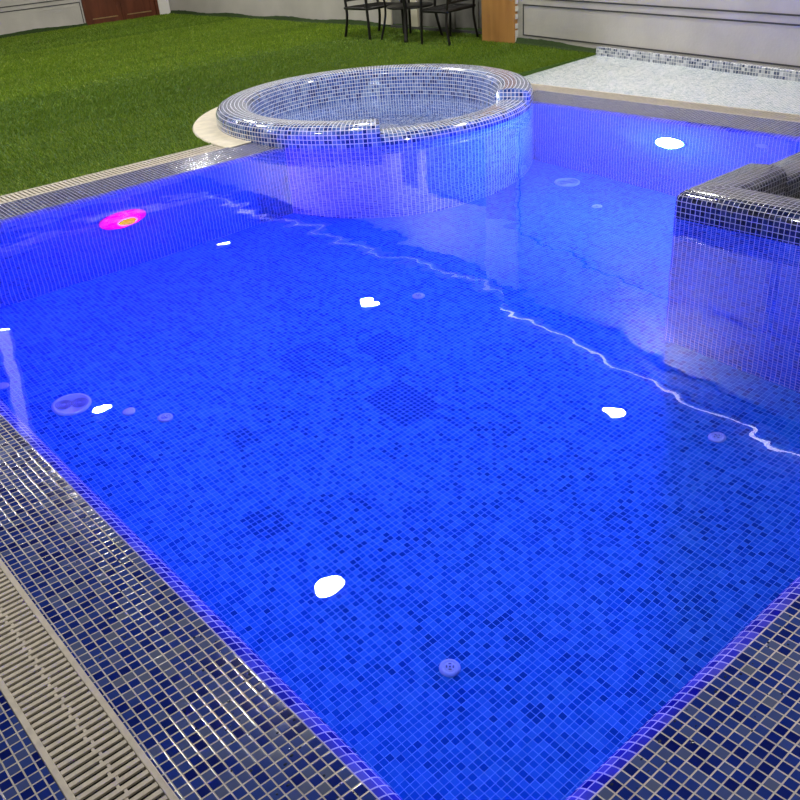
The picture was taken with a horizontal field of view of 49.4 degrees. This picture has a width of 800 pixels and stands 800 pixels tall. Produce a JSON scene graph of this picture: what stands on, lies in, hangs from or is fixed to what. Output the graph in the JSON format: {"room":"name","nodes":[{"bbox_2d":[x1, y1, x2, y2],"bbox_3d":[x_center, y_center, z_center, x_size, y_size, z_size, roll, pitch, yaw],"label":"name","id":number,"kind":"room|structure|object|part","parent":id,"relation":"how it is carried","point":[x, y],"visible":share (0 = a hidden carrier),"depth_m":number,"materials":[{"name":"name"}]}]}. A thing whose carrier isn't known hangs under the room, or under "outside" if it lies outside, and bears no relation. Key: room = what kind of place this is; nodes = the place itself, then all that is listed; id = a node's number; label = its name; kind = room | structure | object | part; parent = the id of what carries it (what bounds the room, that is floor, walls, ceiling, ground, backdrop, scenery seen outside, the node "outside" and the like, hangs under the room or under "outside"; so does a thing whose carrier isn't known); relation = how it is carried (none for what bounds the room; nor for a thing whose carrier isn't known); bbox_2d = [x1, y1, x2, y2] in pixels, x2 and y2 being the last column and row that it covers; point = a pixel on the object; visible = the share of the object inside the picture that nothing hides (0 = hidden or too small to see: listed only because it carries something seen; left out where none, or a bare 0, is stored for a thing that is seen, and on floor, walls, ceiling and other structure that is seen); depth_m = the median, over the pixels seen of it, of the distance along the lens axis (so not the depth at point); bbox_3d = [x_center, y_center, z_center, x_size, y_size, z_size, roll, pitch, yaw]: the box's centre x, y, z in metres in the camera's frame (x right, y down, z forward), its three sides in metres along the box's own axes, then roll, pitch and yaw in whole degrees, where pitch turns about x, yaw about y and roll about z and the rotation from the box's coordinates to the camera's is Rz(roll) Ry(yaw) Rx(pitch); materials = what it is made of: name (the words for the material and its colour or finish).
{"room":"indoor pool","nodes":[
{"label":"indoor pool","id":0,"kind":"room"},
{"bbox_2d":[0,691,65,799],"bbox_3d":[-2.089,1.853,0.160,4.643,0.001,10.700,-26,36,-33],"label":"floor","id":1,"kind":"structure","parent":0,"point":[24,775],"depth_m":1.85,"materials":[{"name":"tile"}]},
{"bbox_2d":[0,558,178,799],"bbox_3d":[-1.350,0.459,2.621,0.170,0.137,7.015,-26,36,-33],"label":"grate","id":2,"kind":"object","parent":1,"relation":"in","point":[83,759],"visible":1,"depth_m":1.98,"materials":[{"name":"plastic"}]},
{"bbox_2d":[0,0,170,34],"bbox_3d":[-9.368,-6.570,12.353,13.120,3.650,0.180,-26,36,-33],"label":"wall","id":3,"kind":"structure","parent":0,"point":[68,14],"depth_m":15.12,"materials":[{"name":"paint"}]},
{"bbox_2d":[0,0,83,21],"bbox_3d":[-7.834,-6.695,13.631,5.510,2.320,0.010,-26,36,-33],"label":"trim","id":4,"kind":"structure","parent":3,"relation":"attached to","point":[53,0],"depth_m":15.07,"materials":[{"name":"grey paint"}]},
{"bbox_2d":[81,0,159,24],"bbox_3d":[-5.195,-7.938,15.584,1.450,2.120,0.159,-26,36,-33],"label":"door","id":5,"kind":"structure","parent":3,"relation":"in","point":[95,11],"depth_m":15.95,"materials":[{"name":"brown wood"}]},
{"bbox_3d":[-5.449,-7.787,15.417,0.489,1.860,0.016,-26,36,-33],"label":"panel","id":6,"kind":"part","parent":5,"relation":"part of","materials":[{"name":"brown wood"}]},
{"bbox_3d":[-4.940,-8.038,15.782,0.489,1.860,0.016,-26,36,-33],"label":"panel","id":7,"kind":"part","parent":5,"relation":"part of","materials":[{"name":"brown wood"}]},
{"bbox_2d":[157,0,169,13],"bbox_3d":[-4.540,-8.277,15.982,0.219,2.220,0.044,-26,36,-33],"label":"trim","id":8,"kind":"structure","parent":3,"relation":"attached to","point":[163,5],"depth_m":16.45,"materials":[{"name":"white paint"}]},
{"bbox_2d":[169,0,377,22],"bbox_3d":[-1.451,-7.441,12.740,0.510,3.650,9.052,-25,36,-32],"label":"wall","id":9,"kind":"structure","parent":0,"point":[308,9],"depth_m":14.05,"materials":[{"name":"paint"}]},
{"bbox_2d":[0,90,799,799],"bbox_3d":[0.521,-0.087,5.153,5.799,1.966,5.669,-26,36,-33],"label":"swimming pool","id":10,"kind":"object","parent":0,"point":[144,676],"visible":0.2,"depth_m":2.01,"materials":[{"name":"tile"}]},
{"bbox_2d":[0,144,223,203],"bbox_3d":[-2.521,-1.344,5.936,2.980,0.137,0.200,-26,36,-33],"label":"grate","id":11,"kind":"object","parent":10,"relation":"in","point":[209,148],"visible":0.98,"depth_m":6.22,"materials":[{"name":"plastic"}]},
{"bbox_2d":[216,64,532,148],"bbox_3d":[-0.159,-1.809,8.008,2.730,2.011,2.730,-26,36,-33],"label":"tub rim","id":12,"kind":"object","parent":10,"relation":"in","point":[251,114],"visible":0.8,"depth_m":7.61,"materials":[{"name":"tile"}]},
{"bbox_2d":[277,97,488,128],"bbox_3d":[-0.211,-2.440,7.646,2.180,0.001,2.180,-26,36,-33],"label":"water","id":13,"kind":"object","parent":12,"relation":"in","point":[397,111],"visible":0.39,"depth_m":8.04,"materials":[{"name":"blue liquid"}]},
{"bbox_2d":[0,101,799,799],"bbox_3d":[0.453,-0.924,4.673,5.211,0.001,5.081,-26,36,-33],"label":"pool water","id":14,"kind":"object","parent":10,"relation":"in","point":[479,451],"visible":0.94,"depth_m":3.01,"materials":[{"name":"blue liquid"}]},
{"bbox_2d":[46,517,799,797],"bbox_3d":[-0.021,0.691,1.907,2.290,0.015,1.206,2,30,12],"label":"tiles","id":15,"kind":"object","parent":10,"relation":"on","point":[715,691],"visible":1,"depth_m":1.93,"materials":[{"name":"blue tile"}]},
{"bbox_2d":[531,83,799,122],"bbox_3d":[2.115,-2.313,6.963,0.210,0.137,3.850,-26,36,-33],"label":"grate","id":16,"kind":"object","parent":10,"relation":"in","point":[599,94],"visible":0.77,"depth_m":6.88,"materials":[{"name":"plastic"}]},
{"bbox_2d":[674,152,799,243],"bbox_3d":[2.926,-0.295,4.940,2.060,1.996,1.970,-26,36,-33],"label":"tiled ledge","id":17,"kind":"object","parent":10,"relation":"in","point":[754,198],"visible":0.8,"depth_m":4.45,"materials":[{"name":"tile"}]},
{"bbox_2d":[790,192,799,198],"bbox_3d":[2.868,-1.007,4.533,1.540,0.001,1.450,-26,36,-33],"label":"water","id":18,"kind":"object","parent":17,"relation":"in","point":[797,195],"visible":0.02,"depth_m":4.86,"materials":[{"name":"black liquid"}]},
{"bbox_2d":[379,0,481,33],"bbox_3d":[0.426,-5.916,11.090,0.057,2.280,2.420,-26,36,-32],"label":"wall","id":19,"kind":"structure","parent":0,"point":[462,18],"depth_m":11.56,"materials":[{"name":"beige paint"}]},
{"bbox_3d":[-0.259,-6.278,11.851,0.037,2.150,0.250,-26,36,-32],"label":"post","id":20,"kind":"part","parent":19,"relation":"part of","materials":[{"name":"beige paint"}]},
{"bbox_3d":[0.130,-6.066,11.424,0.050,2.150,0.181,-26,36,-33],"label":"post","id":21,"kind":"part","parent":19,"relation":"part of","materials":[{"name":"beige paint"}]},
{"bbox_3d":[0.585,-4.908,11.557,0.057,0.050,2.170,-26,36,-32],"label":"sill","id":22,"kind":"part","parent":19,"relation":"part of","materials":[{"name":"grey paint"}]},
{"bbox_3d":[0.639,-5.800,10.888,0.028,2.150,0.050,-26,36,-33],"label":"post","id":23,"kind":"part","parent":19,"relation":"part of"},
{"bbox_3d":[0.924,-5.648,10.582,0.028,2.150,0.040,-26,36,-33],"label":"post","id":24,"kind":"part","parent":19,"relation":"part of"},
{"bbox_2d":[481,0,517,43],"bbox_3d":[1.212,-5.702,9.727,0.405,3.150,0.560,-26,36,-33],"label":"wooden pillar","id":25,"kind":"structure","parent":0,"point":[499,17],"depth_m":10.26,"materials":[{"name":"brown wood"}]},
{"bbox_2d":[517,0,799,69],"bbox_3d":[2.270,-5.063,8.057,0.180,3.650,4.164,-20,33,-25],"label":"wall","id":26,"kind":"structure","parent":0,"point":[772,43],"depth_m":8.22,"materials":[{"name":"paint"}]},
{"bbox_2d":[523,0,799,67],"bbox_3d":[2.312,-4.497,8.174,0.010,2.250,3.814,-20,33,-25],"label":"trim","id":27,"kind":"structure","parent":26,"relation":"attached to","point":[556,0],"depth_m":8.26,"materials":[{"name":"grey paint"}]},
{"bbox_3d":[-5.754,-3.174,9.605,13.075,0.042,10.490,-26,36,-33],"label":"floor","id":28,"kind":"structure","parent":0,"visible":0},
{"bbox_2d":[193,107,250,147],"bbox_3d":[-0.681,-2.768,8.068,3.152,0.054,1.736,-26,36,-33],"label":"stone surround","id":29,"kind":"object","parent":28,"relation":"on","point":[205,128],"visible":0.23,"depth_m":7.11,"materials":[{"name":"beige stone"}]},
{"bbox_2d":[0,10,595,195],"bbox_3d":[-5.762,-3.249,9.568,13.077,0.120,10.507,-26,36,-33],"label":"lawn","id":30,"kind":"structure","parent":28,"relation":"on","point":[78,100],"depth_m":9.87,"materials":[{"name":"green plant"}]},
{"bbox_2d":[344,0,403,39],"bbox_3d":[-0.388,-5.298,11.507,0.618,0.908,0.671,-24,35,-29],"label":"metal chair","id":31,"kind":"object","parent":30,"relation":"on","point":[378,5],"visible":0.88,"depth_m":11.53,"materials":[{"name":"black metal"}]},
{"bbox_3d":[-0.750,-5.281,11.568,0.066,0.869,0.150,-24,35,-29],"label":"leg","id":32,"kind":"part","parent":31,"relation":"part of","materials":[{"name":"black metal"}]},
{"bbox_3d":[-0.419,-4.955,11.231,0.036,0.582,0.066,-24,35,-29],"label":"leg","id":33,"kind":"part","parent":31,"relation":"part of","materials":[{"name":"black metal"}]},
{"bbox_3d":[-0.354,-5.216,11.510,0.560,0.021,0.520,-24,35,-29],"label":"seat","id":34,"kind":"part","parent":31,"relation":"part of","materials":[{"name":"black metal"}]},
{"bbox_3d":[-0.355,-5.211,11.509,0.590,0.046,0.551,-24,35,-29],"label":"seat frame","id":35,"kind":"part","parent":31,"relation":"part of","materials":[{"name":"black metal"}]},
{"bbox_3d":[-0.328,-5.466,11.829,0.066,0.869,0.150,-24,35,-29],"label":"leg","id":36,"kind":"part","parent":31,"relation":"part of","materials":[{"name":"black metal"}]},
{"bbox_3d":[0.028,-5.149,11.507,0.036,0.582,0.066,-24,35,-29],"label":"leg","id":37,"kind":"part","parent":31,"relation":"part of","materials":[{"name":"black metal"}]},
{"bbox_2d":[381,0,443,42],"bbox_3d":[0.126,-4.980,11.058,0.740,0.732,0.740,-26,36,-33],"label":"bistro table","id":38,"kind":"object","parent":30,"relation":"on","point":[404,6],"visible":0.94,"depth_m":11.01,"materials":[{"name":"black metal"}]},
{"bbox_3d":[-0.225,-4.975,11.120,0.107,0.706,0.028,1,30,9],"label":"leg","id":39,"kind":"part","parent":38,"relation":"part of","materials":[{"name":"black metal"}]},
{"bbox_3d":[0.058,-4.795,10.766,0.048,0.710,0.125,2,30,12],"label":"leg","id":40,"kind":"part","parent":38,"relation":"part of","materials":[{"name":"black metal"}]},
{"bbox_3d":[0.117,-5.167,11.407,0.032,0.707,0.119,-4,30,1],"label":"leg","id":41,"kind":"part","parent":38,"relation":"part of","materials":[{"name":"black metal"}]},
{"bbox_2d":[387,2,432,9],"bbox_3d":[0.124,-5.004,11.044,0.590,0.025,0.590,-26,36,-33],"label":"tabletop","id":42,"kind":"object","parent":38,"relation":"attached to","point":[410,5],"depth_m":10.91,"materials":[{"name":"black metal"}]},
{"bbox_3d":[0.483,-4.993,11.050,0.115,0.708,0.036,-4,30,2],"label":"leg","id":43,"kind":"part","parent":38,"relation":"part of","materials":[{"name":"black metal"}]},
{"bbox_2d":[420,0,478,45],"bbox_3d":[0.604,-4.829,10.527,0.483,0.926,0.668,18,37,34],"label":"metal chair","id":44,"kind":"object","parent":30,"relation":"on","point":[450,6],"visible":1,"depth_m":10.54,"materials":[{"name":"black metal"}]},
{"bbox_3d":[0.258,-4.615,10.530,0.048,0.593,0.039,18,37,34],"label":"leg","id":45,"kind":"part","parent":44,"relation":"part of","materials":[{"name":"black metal"}]},
{"bbox_3d":[0.573,-4.641,10.244,0.108,0.887,0.071,18,37,34],"label":"leg","id":46,"kind":"part","parent":44,"relation":"part of","materials":[{"name":"black metal"}]},
{"bbox_3d":[0.584,-4.769,10.589,0.397,0.047,0.638,18,37,34],"label":"seat frame","id":47,"kind":"part","parent":44,"relation":"part of","materials":[{"name":"black metal"}]},
{"bbox_3d":[0.583,-4.770,10.584,0.375,0.021,0.605,18,37,34],"label":"seat","id":48,"kind":"part","parent":44,"relation":"part of","materials":[{"name":"black metal"}]},
{"bbox_3d":[0.631,-4.874,10.929,0.048,0.593,0.039,18,37,34],"label":"leg","id":49,"kind":"part","parent":44,"relation":"part of","materials":[{"name":"black metal"}]},
{"bbox_3d":[0.743,-4.974,10.302,0.087,0.472,0.551,18,37,34],"label":"backrest","id":50,"kind":"part","parent":44,"relation":"part of","materials":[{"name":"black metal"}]},
{"bbox_3d":[0.926,-4.887,10.622,0.108,0.887,0.071,18,37,34],"label":"leg","id":51,"kind":"part","parent":44,"relation":"part of","materials":[{"name":"black metal"}]},
{"label":"floor","id":52,"kind":"structure","parent":0,"visible":0},
{"bbox_2d":[524,46,799,114],"bbox_3d":[4.959,-1.595,5.157,1.597,0.128,10.603,-26,36,-33],"label":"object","id":53,"kind":"structure","parent":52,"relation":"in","point":[612,70],"depth_m":7.80,"materials":[{"name":"tile"}]}
]}

